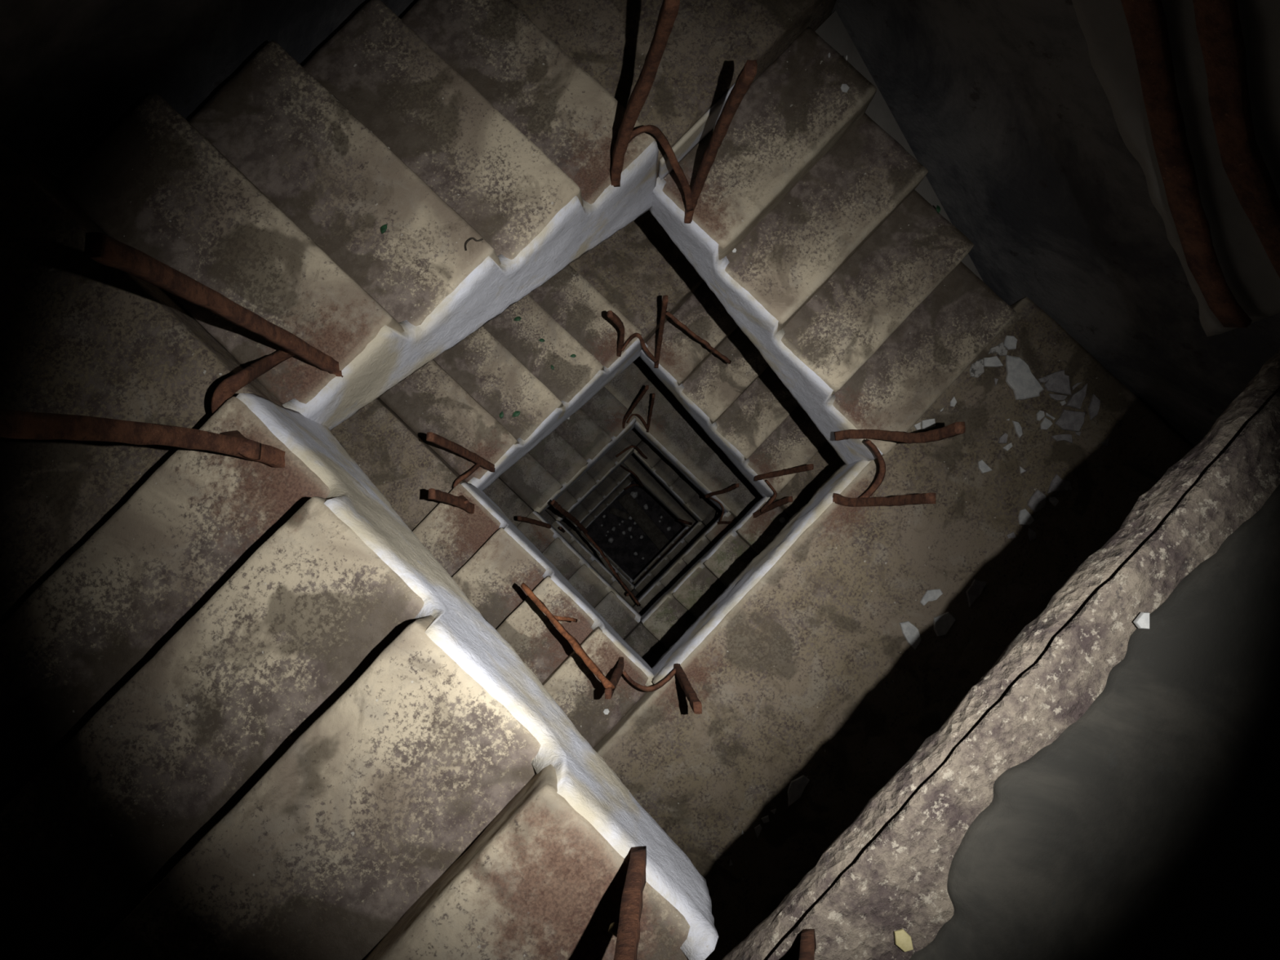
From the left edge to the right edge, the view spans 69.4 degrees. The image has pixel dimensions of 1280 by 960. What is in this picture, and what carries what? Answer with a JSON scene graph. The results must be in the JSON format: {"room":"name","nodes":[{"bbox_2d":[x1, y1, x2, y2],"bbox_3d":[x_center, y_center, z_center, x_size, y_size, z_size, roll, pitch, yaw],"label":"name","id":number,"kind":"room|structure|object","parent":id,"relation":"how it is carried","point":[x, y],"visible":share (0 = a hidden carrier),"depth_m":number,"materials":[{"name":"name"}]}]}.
{"room":"abandoned stairwell","nodes":[
{"label":"abandoned stairwell","id":0,"kind":"room"},
{"bbox_2d":[0,940,18,959],"bbox_3d":[-1.159,1.496,8.472,3.488,18.957,0.248,44,86,2],"label":"wall","id":1,"kind":"structure","parent":0,"point":[6,953],"depth_m":1.57,"materials":[{"name":"paint"}]},
{"bbox_2d":[0,393,718,959],"bbox_3d":[-0.647,0.562,1.716,1.206,1.021,0.918,44,86,2],"label":"flight","id":2,"kind":"object","parent":1,"relation":"attached to","point":[251,715],"visible":0.99,"depth_m":1.54,"materials":[{"name":"concrete"}]},
{"bbox_2d":[608,845,646,959],"bbox_3d":[-0.012,0.504,1.042,0.049,0.443,0.049,-3,86,-1],"label":"railing post","id":3,"kind":"object","parent":2,"relation":"on","point":[627,931],"visible":1,"depth_m":1.06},
{"bbox_2d":[412,482,653,748],"bbox_3d":[-0.684,0.740,4.126,1.206,1.017,0.918,44,86,2],"label":"flight","id":4,"kind":"object","parent":1,"relation":"attached to","point":[486,554],"visible":0.44,"depth_m":3.83,"materials":[{"name":"concrete"}]},
{"bbox_2d":[603,708,609,714],"bbox_3d":[-0.132,0.910,3.635,0.023,0.004,0.025,44,86,2],"label":"chip","id":5,"kind":"object","parent":4,"relation":"on","point":[606,711],"visible":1,"depth_m":3.63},
{"bbox_2d":[520,582,702,714],"bbox_3d":[-0.155,0.607,3.228,0.711,0.902,0.176,28,86,1],"label":"railing remnant","id":6,"kind":"object","parent":4,"relation":"on","point":[695,703],"visible":1,"depth_m":3.23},
{"bbox_2d":[516,511,641,639],"bbox_3d":[-0.732,0.980,7.341,1.205,1.010,0.918,44,86,2],"label":"flight","id":7,"kind":"object","parent":1,"relation":"attached to","point":[599,593],"visible":0.3,"depth_m":7.05,"materials":[{"name":"concrete"}]},
{"bbox_2d":[516,499,587,533],"bbox_3d":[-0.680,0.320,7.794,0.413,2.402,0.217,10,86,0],"label":"railing remnant","id":8,"kind":"object","parent":7,"relation":"on","point":[553,503],"visible":1,"depth_m":7.21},
{"bbox_2d":[551,520,637,606],"bbox_3d":[-0.770,1.158,9.754,1.204,1.008,0.918,44,86,2],"label":"flight","id":9,"kind":"object","parent":1,"relation":"attached to","point":[567,535],"visible":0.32,"depth_m":9.60,"materials":[{"name":"concrete"}]},
{"bbox_2d":[559,526,640,605],"bbox_3d":[-0.363,0.798,9.090,1.067,1.396,0.188,44,86,2],"label":"handrail","id":10,"kind":"object","parent":9,"relation":"on","point":[561,528],"visible":0.99,"depth_m":8.70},
{"bbox_2d":[569,527,634,591],"bbox_3d":[-0.817,1.398,12.975,1.202,1.022,0.918,44,86,2],"label":"flight","id":11,"kind":"object","parent":1,"relation":"attached to","point":[574,531],"visible":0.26,"depth_m":12.85,"materials":[{"name":"concrete"}]},
{"bbox_2d":[580,530,633,582],"bbox_3d":[-0.854,1.576,15.385,1.204,1.012,0.918,44,86,2],"label":"flight","id":12,"kind":"object","parent":1,"relation":"attached to","point":[609,558],"visible":0.19,"depth_m":15.09,"materials":[{"name":"concrete"}]},
{"bbox_2d":[0,0,418,179],"bbox_3d":[-1.202,-0.802,8.643,0.247,18.958,3.042,44,86,2],"label":"wall","id":13,"kind":"structure","parent":0,"point":[72,71],"depth_m":2.21,"materials":[{"name":"paint"}]},
{"bbox_2d":[0,141,284,626],"bbox_3d":[-1.412,-0.123,2.081,0.891,0.335,0.902,44,86,2],"label":"landing","id":14,"kind":"object","parent":13,"relation":"attached to","point":[81,335],"visible":0.52,"depth_m":1.93,"materials":[{"name":"concrete"}]},
{"bbox_2d":[49,0,658,431],"bbox_3d":[-0.682,-0.844,2.624,0.908,1.016,1.222,44,86,2],"label":"flight","id":15,"kind":"object","parent":13,"relation":"attached to","point":[445,124],"visible":0.98,"depth_m":2.30,"materials":[{"name":"concrete"}]},
{"bbox_2d":[0,233,343,468],"bbox_3d":[-0.751,-0.167,1.599,0.175,1.032,0.310,-2,86,-1],"label":"railing remnant","id":16,"kind":"object","parent":15,"relation":"on","point":[14,423],"visible":0.94,"depth_m":1.44,"materials":[{"name":"metal"}]},
{"bbox_2d":[380,223,387,234],"bbox_3d":[-0.629,-0.619,2.278,0.016,0.010,0.027,44,86,2],"label":"leaf","id":17,"kind":"object","parent":15,"relation":"on","point":[384,228],"visible":1,"depth_m":2.28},
{"bbox_2d":[464,237,483,251],"bbox_3d":[-0.413,-0.585,2.277,0.053,0.019,0.019,-34,87,-3],"label":"twig","id":18,"kind":"object","parent":15,"relation":"on","point":[470,238],"visible":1,"depth_m":2.27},
{"bbox_2d":[330,397,467,531],"bbox_3d":[-1.449,0.056,4.494,0.892,0.334,0.902,44,86,2],"label":"landing","id":19,"kind":"object","parent":13,"relation":"attached to","point":[396,460],"visible":0.19,"depth_m":4.34,"materials":[{"name":"concrete"}]},
{"bbox_2d":[483,476,533,526],"bbox_3d":[-1.497,0.295,7.711,0.890,0.332,0.899,44,86,2],"label":"landing","id":20,"kind":"object","parent":13,"relation":"attached to","point":[513,505],"visible":0.11,"depth_m":7.56,"materials":[{"name":"concrete"}]},
{"bbox_2d":[379,264,642,491],"bbox_3d":[-0.719,-0.665,5.034,0.908,1.011,1.223,44,86,2],"label":"flight","id":21,"kind":"object","parent":13,"relation":"attached to","point":[460,396],"visible":0.81,"depth_m":4.71,"materials":[{"name":"concrete"}]},
{"bbox_2d":[426,431,495,513],"bbox_3d":[-0.774,-0.012,4.073,0.156,0.906,0.319,-4,86,-1],"label":"railing remnant","id":22,"kind":"object","parent":21,"relation":"on","point":[461,501],"visible":0.96,"depth_m":4.02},
{"bbox_2d":[499,410,503,418],"bbox_3d":[-0.699,-0.329,4.682,0.025,0.010,0.034,44,86,2],"label":"leaf","id":23,"kind":"object","parent":21,"relation":"on","point":[501,415],"visible":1,"depth_m":4.68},
{"bbox_2d":[511,410,520,417],"bbox_3d":[-0.626,-0.332,4.684,0.027,0.010,0.049,44,86,2],"label":"leaf","id":24,"kind":"object","parent":21,"relation":"on","point":[517,413],"visible":1,"depth_m":4.68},
{"bbox_2d":[513,316,521,320],"bbox_3d":[-0.646,-0.848,4.883,0.027,0.010,0.039,44,86,2],"label":"leaf","id":25,"kind":"object","parent":21,"relation":"on","point":[517,318],"visible":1,"depth_m":4.88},
{"bbox_2d":[607,294,730,368],"bbox_3d":[0.172,-0.766,4.901,0.671,1.014,0.198,3,86,-1],"label":"railing remnant","id":26,"kind":"object","parent":21,"relation":"on","point":[612,316],"visible":1,"depth_m":4.83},
{"bbox_2d":[541,510,556,524],"bbox_3d":[-1.534,0.474,10.123,0.889,0.333,0.899,44,86,2],"label":"landing","id":27,"kind":"object","parent":13,"relation":"attached to","point":[545,514],"visible":0.02,"depth_m":9.97,"materials":[{"name":"concrete"}]},
{"bbox_2d":[560,519,573,530],"bbox_3d":[-1.583,0.712,13.341,0.889,0.332,0.899,44,86,2],"label":"landing","id":28,"kind":"object","parent":13,"relation":"attached to","point":[564,522],"visible":0.06,"depth_m":13.19,"materials":[{"name":"concrete"}]},
{"bbox_2d":[499,386,636,514],"bbox_3d":[-0.767,-0.427,8.256,0.908,1.022,1.221,44,86,2],"label":"flight","id":29,"kind":"object","parent":13,"relation":"attached to","point":[558,460],"visible":0.56,"depth_m":7.93,"materials":[{"name":"concrete"}]},
{"bbox_2d":[545,437,634,521],"bbox_3d":[-0.805,-0.246,10.668,0.908,1.018,1.217,44,86,2],"label":"flight","id":30,"kind":"object","parent":13,"relation":"attached to","point":[589,481],"visible":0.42,"depth_m":10.45,"materials":[{"name":"concrete"}]},
{"bbox_2d":[615,444,647,459],"bbox_3d":[-0.095,-0.316,10.641,0.375,0.623,0.112,-2,86,-1],"label":"bar","id":31,"kind":"object","parent":30,"relation":"attached to","point":[636,447],"visible":1,"depth_m":10.51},
{"bbox_2d":[564,462,631,528],"bbox_3d":[-0.853,-0.007,13.888,0.908,1.017,1.218,44,86,2],"label":"flight","id":32,"kind":"object","parent":13,"relation":"attached to","point":[620,475],"visible":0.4,"depth_m":13.69,"materials":[{"name":"concrete"}]},
{"bbox_2d":[619,464,643,487],"bbox_3d":[-0.120,-0.081,13.657,0.476,0.744,0.041,41,86,2],"label":"bar","id":33,"kind":"object","parent":32,"relation":"attached to","point":[620,465],"visible":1,"depth_m":13.46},
{"bbox_2d":[581,478,631,528],"bbox_3d":[-0.889,0.171,16.300,0.909,1.014,1.220,44,86,2],"label":"flight","id":34,"kind":"object","parent":13,"relation":"attached to","point":[600,509],"visible":0.25,"depth_m":16.11,"materials":[{"name":"concrete"}]},
{"bbox_2d":[623,484,645,490],"bbox_3d":[-0.085,0.128,16.052,0.399,0.704,0.085,-7,86,-1],"label":"bar","id":35,"kind":"object","parent":34,"relation":"attached to","point":[631,485],"visible":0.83,"depth_m":15.78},
{"bbox_2d":[623,427,644,448],"bbox_3d":[-0.092,-0.986,11.063,0.890,0.332,0.899,44,86,2],"label":"landing","id":36,"kind":"object","parent":13,"relation":"attached to","point":[633,437],"visible":0.05,"depth_m":10.86,"materials":[{"name":"concrete"}]},
{"bbox_2d":[569,209,704,342],"bbox_3d":[-0.007,-1.404,5.433,0.891,0.334,0.901,44,86,2],"label":"landing","id":37,"kind":"object","parent":13,"relation":"attached to","point":[633,268],"visible":0.23,"depth_m":5.25,"materials":[{"name":"concrete"}]},
{"bbox_2d":[509,0,835,180],"bbox_3d":[0.035,-1.577,3.019,0.908,0.335,0.901,44,86,2],"label":"landing","id":38,"kind":"object","parent":13,"relation":"attached to","point":[709,43],"visible":0.52,"depth_m":2.84,"materials":[{"name":"concrete"}]},
{"bbox_2d":[586,479,684,582],"bbox_3d":[-0.173,1.024,18.127,3.008,0.206,3.039,44,86,2],"label":"floor","id":39,"kind":"structure","parent":0,"point":[622,548],"depth_m":18.03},
{"bbox_2d":[609,506,629,519],"bbox_3d":[-0.398,0.653,18.000,0.373,0.076,0.129,22,86,1],"label":"plank","id":40,"kind":"object","parent":39,"relation":"on","point":[614,511],"visible":1,"depth_m":17.96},
{"bbox_2d":[630,491,637,498],"bbox_3d":[-0.116,0.294,18.044,0.145,0.074,0.138,-6,86,-1],"label":"rubble stone","id":41,"kind":"object","parent":39,"relation":"on","point":[634,495],"visible":1,"depth_m":18.02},
{"bbox_2d":[617,492,670,551],"bbox_3d":[0.094,0.821,17.955,0.268,0.173,1.305,-40,87,-3],"label":"plank","id":42,"kind":"object","parent":39,"relation":"on","point":[627,501],"visible":0.95,"depth_m":17.87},
{"bbox_2d":[831,0,1279,448],"bbox_3d":[1.101,-0.866,8.682,3.488,18.956,0.247,44,86,2],"label":"wall","id":43,"kind":"structure","parent":0,"point":[1008,115],"depth_m":3.07,"materials":[{"name":"paint"}]},
{"bbox_2d":[623,453,697,528],"bbox_3d":[0.604,-0.017,14.283,2.974,0.424,0.926,44,86,2],"label":"landing","id":44,"kind":"object","parent":43,"relation":"attached to","point":[651,483],"visible":0.21,"depth_m":14.06,"materials":[{"name":"concrete"}]},
{"bbox_2d":[677,518,692,524],"bbox_3d":[0.680,0.632,13.878,0.236,0.305,0.064,18,86,0],"label":"bar","id":45,"kind":"object","parent":44,"relation":"on","point":[684,522],"visible":1,"depth_m":13.80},
{"bbox_2d":[633,439,716,521],"bbox_3d":[0.651,-0.223,11.498,1.205,1.018,0.917,44,86,2],"label":"flight","id":46,"kind":"object","parent":43,"relation":"attached to","point":[691,499],"visible":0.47,"depth_m":11.30,"materials":[{"name":"concrete"}]},
{"bbox_2d":[604,356,762,520],"bbox_3d":[0.689,-0.434,8.654,2.974,0.426,0.926,44,86,2],"label":"landing","id":47,"kind":"object","parent":43,"relation":"attached to","point":[673,433],"visible":0.3,"depth_m":8.44,"materials":[{"name":"concrete"}]},
{"bbox_2d":[622,385,654,432],"bbox_3d":[-0.017,-0.595,7.882,0.264,1.172,0.230,3,86,-1],"label":"railing remnant","id":48,"kind":"object","parent":47,"relation":"on","point":[646,387],"visible":1,"depth_m":7.93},
{"bbox_2d":[639,281,827,497],"bbox_3d":[0.735,-0.642,5.867,1.207,1.018,0.918,44,86,2],"label":"flight","id":49,"kind":"object","parent":43,"relation":"attached to","point":[742,405],"visible":0.67,"depth_m":5.56,"materials":[{"name":"concrete"}]},
{"bbox_2d":[648,10,1017,464],"bbox_3d":[0.772,-0.821,3.454,1.206,1.017,0.918,44,86,2],"label":"flight","id":50,"kind":"object","parent":43,"relation":"attached to","point":[865,300],"visible":0.98,"depth_m":3.16,"materials":[{"name":"concrete"}]},
{"bbox_2d":[610,0,757,223],"bbox_3d":[0.090,-0.922,2.388,0.345,1.217,0.116,-2,86,-1],"label":"railing remnant","id":51,"kind":"object","parent":50,"relation":"on","point":[668,11],"visible":1,"depth_m":2.34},
{"bbox_2d":[840,84,849,92],"bbox_3d":[0.663,-1.271,3.000,0.031,0.004,0.027,44,86,2],"label":"chip","id":52,"kind":"object","parent":50,"relation":"on","point":[844,87],"visible":1,"depth_m":3.00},
{"bbox_2d":[936,204,940,213],"bbox_3d":[1.063,-0.967,3.300,0.024,0.010,0.020,44,86,2],"label":"leaf","id":53,"kind":"object","parent":50,"relation":"on","point":[938,208],"visible":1,"depth_m":3.30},
{"bbox_2d":[1071,0,1279,337],"bbox_3d":[0.808,-0.998,1.041,1.208,1.026,0.919,44,86,2],"label":"flight","id":54,"kind":"object","parent":43,"relation":"attached to","point":[1253,280],"visible":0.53,"depth_m":1.20,"materials":[{"name":"concrete"}]},
{"bbox_2d":[1122,0,1252,326],"bbox_3d":[0.639,-0.492,1.124,0.714,0.569,0.018,44,86,2],"label":"rail","id":55,"kind":"object","parent":54,"relation":"attached to","point":[1146,19],"visible":1,"depth_m":1.20,"materials":[{"name":"metal"}]},
{"bbox_2d":[1191,0,1279,279],"bbox_3d":[0.650,-0.492,1.013,0.692,0.504,0.017,44,86,2],"label":"rail","id":56,"kind":"object","parent":54,"relation":"attached to","point":[1218,24],"visible":1,"depth_m":1.09,"materials":[{"name":"metal"}]},
{"bbox_3d":[1.145,1.433,8.512,0.247,18.958,3.042,44,86,2],"label":"wall","id":57,"kind":"structure","parent":0,"visible":0},
{"bbox_2d":[631,588,640,598],"bbox_3d":[-0.061,2.089,12.453,0.890,0.333,0.899,44,86,2],"label":"landing","id":58,"kind":"object","parent":57,"relation":"attached to","point":[634,592],"visible":0.02,"depth_m":12.34,"materials":[{"name":"concrete"}]},
{"bbox_2d":[632,603,645,615],"bbox_3d":[-0.013,1.850,9.235,0.889,0.332,0.900,44,86,2],"label":"landing","id":59,"kind":"object","parent":57,"relation":"attached to","point":[639,609],"visible":0.02,"depth_m":9.12,"materials":[{"name":"concrete"}]},
{"bbox_2d":[623,621,668,667],"bbox_3d":[0.024,1.671,6.823,0.892,0.334,0.901,44,86,2],"label":"landing","id":60,"kind":"object","parent":57,"relation":"attached to","point":[640,639],"visible":0.08,"depth_m":6.69,"materials":[{"name":"concrete"}]},
{"bbox_2d":[632,526,690,584],"bbox_3d":[0.624,1.480,14.608,0.908,1.022,1.219,44,86,2],"label":"flight","id":61,"kind":"object","parent":57,"relation":"attached to","point":[685,529],"visible":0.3,"depth_m":14.45,"materials":[{"name":"concrete"}]},
{"bbox_2d":[634,521,707,595],"bbox_3d":[0.662,1.300,12.198,0.908,1.020,1.215,44,86,2],"label":"flight","id":62,"kind":"object","parent":57,"relation":"attached to","point":[699,528],"visible":0.29,"depth_m":11.99,"materials":[{"name":"concrete"}]},
{"bbox_2d":[637,511,738,611],"bbox_3d":[0.710,1.060,8.977,0.908,1.018,1.216,44,86,2],"label":"flight","id":63,"kind":"object","parent":57,"relation":"attached to","point":[715,531],"visible":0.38,"depth_m":8.79,"materials":[{"name":"concrete"}]},
{"bbox_2d":[705,483,739,524],"bbox_3d":[0.721,0.241,8.006,0.207,1.138,0.325,-9,86,-2],"label":"railing remnant","id":64,"kind":"object","parent":63,"relation":"on","point":[737,485],"visible":1,"depth_m":8.14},
{"bbox_2d":[701,506,722,528],"bbox_3d":[1.404,0.509,11.783,0.890,0.332,0.899,44,86,2],"label":"landing","id":65,"kind":"object","parent":57,"relation":"attached to","point":[716,513],"visible":0.02,"depth_m":11.62,"materials":[{"name":"concrete"}]},
{"bbox_2d":[640,496,791,648],"bbox_3d":[0.746,0.882,6.565,0.908,1.017,1.219,44,86,2],"label":"flight","id":66,"kind":"object","parent":57,"relation":"attached to","point":[673,613],"visible":0.31,"depth_m":6.40,"materials":[{"name":"concrete"}]},
{"bbox_2d":[779,516,785,522],"bbox_3d":[0.944,0.265,6.126,0.038,0.004,0.041,44,86,2],"label":"chip","id":67,"kind":"object","parent":66,"relation":"on","point":[781,519],"visible":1,"depth_m":6.12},
{"bbox_2d":[751,464,813,517],"bbox_3d":[0.842,0.075,5.590,0.212,1.149,0.262,-7,86,-1],"label":"railing remnant","id":68,"kind":"object","parent":66,"relation":"on","point":[769,505],"visible":1,"depth_m":5.61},
{"bbox_2d":[769,441,844,517],"bbox_3d":[1.490,0.092,6.153,0.891,0.334,0.900,44,86,2],"label":"landing","id":69,"kind":"object","parent":57,"relation":"attached to","point":[802,486],"visible":0.06,"depth_m":5.99,"materials":[{"name":"concrete"}]},
{"bbox_2d":[593,296,1191,959],"bbox_3d":[0.788,0.667,3.732,0.920,0.453,3.008,44,86,2],"label":"landing","id":70,"kind":"object","parent":57,"relation":"attached to","point":[805,664],"visible":0.7,"depth_m":3.52,"materials":[{"name":"concrete"}]},
{"bbox_2d":[754,824,761,837],"bbox_3d":[0.444,1.311,3.450,0.029,0.008,0.046,-19,86,-2],"label":"shard","id":71,"kind":"object","parent":70,"relation":"on","point":[757,828],"visible":1,"depth_m":3.45},
{"bbox_2d":[760,815,768,822],"bbox_3d":[0.470,1.269,3.454,0.029,0.008,0.022,-23,86,-2],"label":"shard","id":72,"kind":"object","parent":70,"relation":"on","point":[766,819],"visible":1,"depth_m":3.45},
{"bbox_2d":[786,774,809,806],"bbox_3d":[0.581,1.162,3.461,0.059,0.014,0.129,30,86,1],"label":"shard","id":73,"kind":"object","parent":70,"relation":"on","point":[797,786],"visible":1,"depth_m":3.46},
{"bbox_2d":[831,422,965,506],"bbox_3d":[0.821,-0.057,3.084,0.171,1.015,0.309,-5,86,-1],"label":"railing remnant","id":74,"kind":"object","parent":70,"relation":"on","point":[947,432],"visible":1,"depth_m":3.10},
{"bbox_2d":[899,621,920,649],"bbox_3d":[1.025,0.582,3.510,0.114,0.015,0.066,44,86,2],"label":"shard","id":75,"kind":"object","parent":70,"relation":"on","point":[911,633],"visible":1,"depth_m":3.50},
{"bbox_2d":[913,422,920,430],"bbox_3d":[1.077,-0.206,3.572,0.030,0.010,0.027,-26,87,-3],"label":"shard","id":76,"kind":"object","parent":70,"relation":"on","point":[917,426],"visible":1,"depth_m":3.57},
{"bbox_2d":[921,418,935,430],"bbox_3d":[1.113,-0.216,3.571,0.059,0.014,0.037,-12,86,-2],"label":"shard","id":77,"kind":"object","parent":70,"relation":"on","point":[930,423],"visible":1,"depth_m":3.56},
{"bbox_2d":[920,588,942,605],"bbox_3d":[1.109,0.444,3.522,0.052,0.013,0.092,44,86,2],"label":"shard","id":78,"kind":"object","parent":70,"relation":"on","point":[930,595],"visible":1,"depth_m":3.52},
{"bbox_2d":[933,611,955,635],"bbox_3d":[1.150,0.545,3.515,0.076,0.014,0.099,44,86,2],"label":"shard","id":79,"kind":"object","parent":70,"relation":"on","point":[944,622],"visible":1,"depth_m":3.51},
{"bbox_2d":[950,396,956,407],"bbox_3d":[1.214,-0.302,3.582,0.024,0.008,0.042,32,86,2],"label":"shard","id":80,"kind":"object","parent":70,"relation":"on","point":[953,402],"visible":1,"depth_m":3.58},
{"bbox_2d":[965,578,986,607],"bbox_3d":[1.274,0.426,3.526,0.050,0.014,0.120,35,86,2],"label":"shard","id":81,"kind":"object","parent":70,"relation":"on","point":[974,591],"visible":1,"depth_m":3.52},
{"bbox_2d":[968,358,984,377],"bbox_3d":[1.307,-0.434,3.591,0.057,0.012,0.075,-2,86,-1],"label":"shard","id":82,"kind":"object","parent":70,"relation":"on","point":[976,369],"visible":1,"depth_m":3.59},
{"bbox_2d":[977,459,991,473],"bbox_3d":[1.323,-0.047,3.563,0.062,0.011,0.038,44,86,2],"label":"shard","id":83,"kind":"object","parent":70,"relation":"on","point":[983,467],"visible":1,"depth_m":3.56},
{"bbox_2d":[982,355,1003,367],"bbox_3d":[1.371,-0.459,3.593,0.074,0.014,0.043,-8,86,-1],"label":"shard","id":84,"kind":"object","parent":70,"relation":"on","point":[993,362],"visible":1,"depth_m":3.59},
{"bbox_2d":[987,342,1008,355],"bbox_3d":[1.392,-0.496,3.597,0.077,0.012,0.056,-29,87,-3],"label":"shard","id":85,"kind":"object","parent":70,"relation":"on","point":[1000,349],"visible":1,"depth_m":3.59},
{"bbox_2d":[998,432,1008,443],"bbox_3d":[1.403,-0.161,3.573,0.031,0.011,0.046,12,86,0],"label":"shard","id":86,"kind":"object","parent":70,"relation":"on","point":[1003,438],"visible":1,"depth_m":3.57},
{"bbox_2d":[1002,442,1012,451],"bbox_3d":[1.422,-0.128,3.571,0.040,0.009,0.020,-35,87,-3],"label":"shard","id":87,"kind":"object","parent":70,"relation":"on","point":[1006,447],"visible":1,"depth_m":3.57},
{"bbox_2d":[1003,335,1017,350],"bbox_3d":[1.442,-0.534,3.600,0.050,0.012,0.058,11,86,0],"label":"shard","id":88,"kind":"object","parent":70,"relation":"on","point":[1010,341],"visible":1,"depth_m":3.60},
{"bbox_2d":[1006,531,1016,538],"bbox_3d":[1.425,0.216,3.547,0.031,0.006,0.026,-23,86,-2],"label":"shard","id":89,"kind":"object","parent":70,"relation":"on","point":[1011,535],"visible":1,"depth_m":3.54},
{"bbox_2d":[1012,420,1022,438],"bbox_3d":[1.462,-0.199,3.576,0.025,0.011,0.072,-16,86,-2],"label":"shard","id":90,"kind":"object","parent":70,"relation":"on","point":[1018,429],"visible":1,"depth_m":3.57},
{"bbox_2d":[1019,466,1026,473],"bbox_3d":[1.470,-0.037,3.567,0.030,0.007,0.022,44,86,2],"label":"shard","id":91,"kind":"object","parent":70,"relation":"on","point":[1021,469],"visible":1,"depth_m":3.56},
{"bbox_2d":[1005,355,1043,399],"bbox_3d":[1.476,-0.401,3.587,0.115,0.020,0.200,-26,87,-3],"label":"shard","id":92,"kind":"object","parent":70,"relation":"on","point":[1024,384],"visible":1,"depth_m":3.58},
{"bbox_2d":[1017,508,1034,524],"bbox_3d":[1.476,0.148,3.550,0.066,0.012,0.061,44,86,2],"label":"shard","id":93,"kind":"object","parent":70,"relation":"on","point":[1024,517],"visible":1,"depth_m":3.54},
{"bbox_2d":[1026,489,1046,512],"bbox_3d":[1.530,0.083,3.555,0.066,0.014,0.078,44,86,2],"label":"shard","id":94,"kind":"object","parent":70,"relation":"on","point":[1037,501],"visible":1,"depth_m":3.55},
{"bbox_2d":[1035,410,1044,421],"bbox_3d":[1.550,-0.250,3.583,0.029,0.009,0.044,44,86,2],"label":"shard","id":95,"kind":"object","parent":70,"relation":"on","point":[1040,415],"visible":1,"depth_m":3.58},
{"bbox_2d":[1037,376,1048,382],"bbox_3d":[1.571,-0.390,3.594,0.044,0.008,0.022,-20,86,-2],"label":"shard","id":96,"kind":"object","parent":70,"relation":"on","point":[1043,380],"visible":1,"depth_m":3.59},
{"bbox_2d":[1040,417,1052,430],"bbox_3d":[1.568,-0.215,3.579,0.040,0.010,0.050,44,86,2],"label":"shard","id":97,"kind":"object","parent":70,"relation":"on","point":[1046,423],"visible":1,"depth_m":3.58},
{"bbox_2d":[1045,412,1055,420],"bbox_3d":[1.589,-0.246,3.584,0.043,0.007,0.010,32,86,2],"label":"shard","id":98,"kind":"object","parent":70,"relation":"on","point":[1046,414],"visible":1,"depth_m":3.58},
{"bbox_2d":[1048,497,1058,506],"bbox_3d":[1.591,0.078,3.559,0.042,0.009,0.026,44,86,2],"label":"shard","id":99,"kind":"object","parent":70,"relation":"on","point":[1053,500],"visible":1,"depth_m":3.56},
{"bbox_2d":[1044,369,1071,395],"bbox_3d":[1.619,-0.376,3.590,0.100,0.015,0.102,-4,86,-1],"label":"shard","id":100,"kind":"object","parent":70,"relation":"on","point":[1058,382],"visible":1,"depth_m":3.58},
{"bbox_2d":[1048,393,1067,400],"bbox_3d":[1.622,-0.319,3.588,0.074,0.010,0.024,6,86,0],"label":"shard","id":101,"kind":"object","parent":70,"relation":"on","point":[1056,397],"visible":1,"depth_m":3.58},
{"bbox_2d":[1046,474,1072,493],"bbox_3d":[1.611,0.012,3.561,0.099,0.014,0.069,-7,86,-1],"label":"shard","id":102,"kind":"object","parent":70,"relation":"on","point":[1057,484],"visible":1,"depth_m":3.56},
{"bbox_2d":[1050,434,1072,443],"bbox_3d":[1.631,-0.163,3.576,0.084,0.011,0.033,6,86,0],"label":"shard","id":103,"kind":"object","parent":70,"relation":"on","point":[1068,437],"visible":1,"depth_m":3.57},
{"bbox_2d":[1054,409,1085,431],"bbox_3d":[1.664,-0.231,3.579,0.111,0.017,0.080,8,86,0],"label":"shard","id":104,"kind":"object","parent":70,"relation":"on","point":[1070,420],"visible":1,"depth_m":3.57},
{"bbox_2d":[1066,382,1087,409],"bbox_3d":[1.701,-0.331,3.587,0.054,0.016,0.117,24,86,1],"label":"shard","id":105,"kind":"object","parent":70,"relation":"on","point":[1076,400],"visible":1,"depth_m":3.58},
{"bbox_2d":[1071,382,1082,390],"bbox_3d":[1.697,-0.369,3.594,0.051,0.007,0.011,-39,87,-3],"label":"shard","id":106,"kind":"object","parent":70,"relation":"on","point":[1076,384],"visible":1,"depth_m":3.59},
{"bbox_2d":[1088,394,1100,420],"bbox_3d":[1.761,-0.280,3.587,0.039,0.011,0.102,19,86,1],"label":"shard","id":107,"kind":"object","parent":70,"relation":"on","point":[1094,406],"visible":1,"depth_m":3.58},
{"bbox_2d":[722,348,1279,959],"bbox_3d":[0.836,0.483,1.137,0.907,0.117,3.019,44,86,2],"label":"landing","id":108,"kind":"object","parent":57,"relation":"attached to","point":[1108,788],"visible":1,"depth_m":1.09,"materials":[{"name":"concrete"}]},
{"bbox_2d":[799,928,816,959],"bbox_3d":[0.165,0.502,0.918,0.114,0.376,0.028,33,86,2],"label":"railing post","id":109,"kind":"object","parent":108,"relation":"on","point":[808,943],"visible":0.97,"depth_m":1.03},
{"bbox_2d":[893,928,913,951],"bbox_3d":[0.307,0.537,1.077,0.019,0.004,0.026,-10,86,-2],"label":"flake","id":110,"kind":"object","parent":108,"relation":"on","point":[903,940],"visible":1,"depth_m":1.08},
{"bbox_2d":[1133,612,1149,629],"bbox_3d":[0.597,0.167,1.100,0.017,0.006,0.020,2,86,-1],"label":"shard","id":111,"kind":"object","parent":108,"relation":"on","point":[1142,620],"visible":1,"depth_m":1.10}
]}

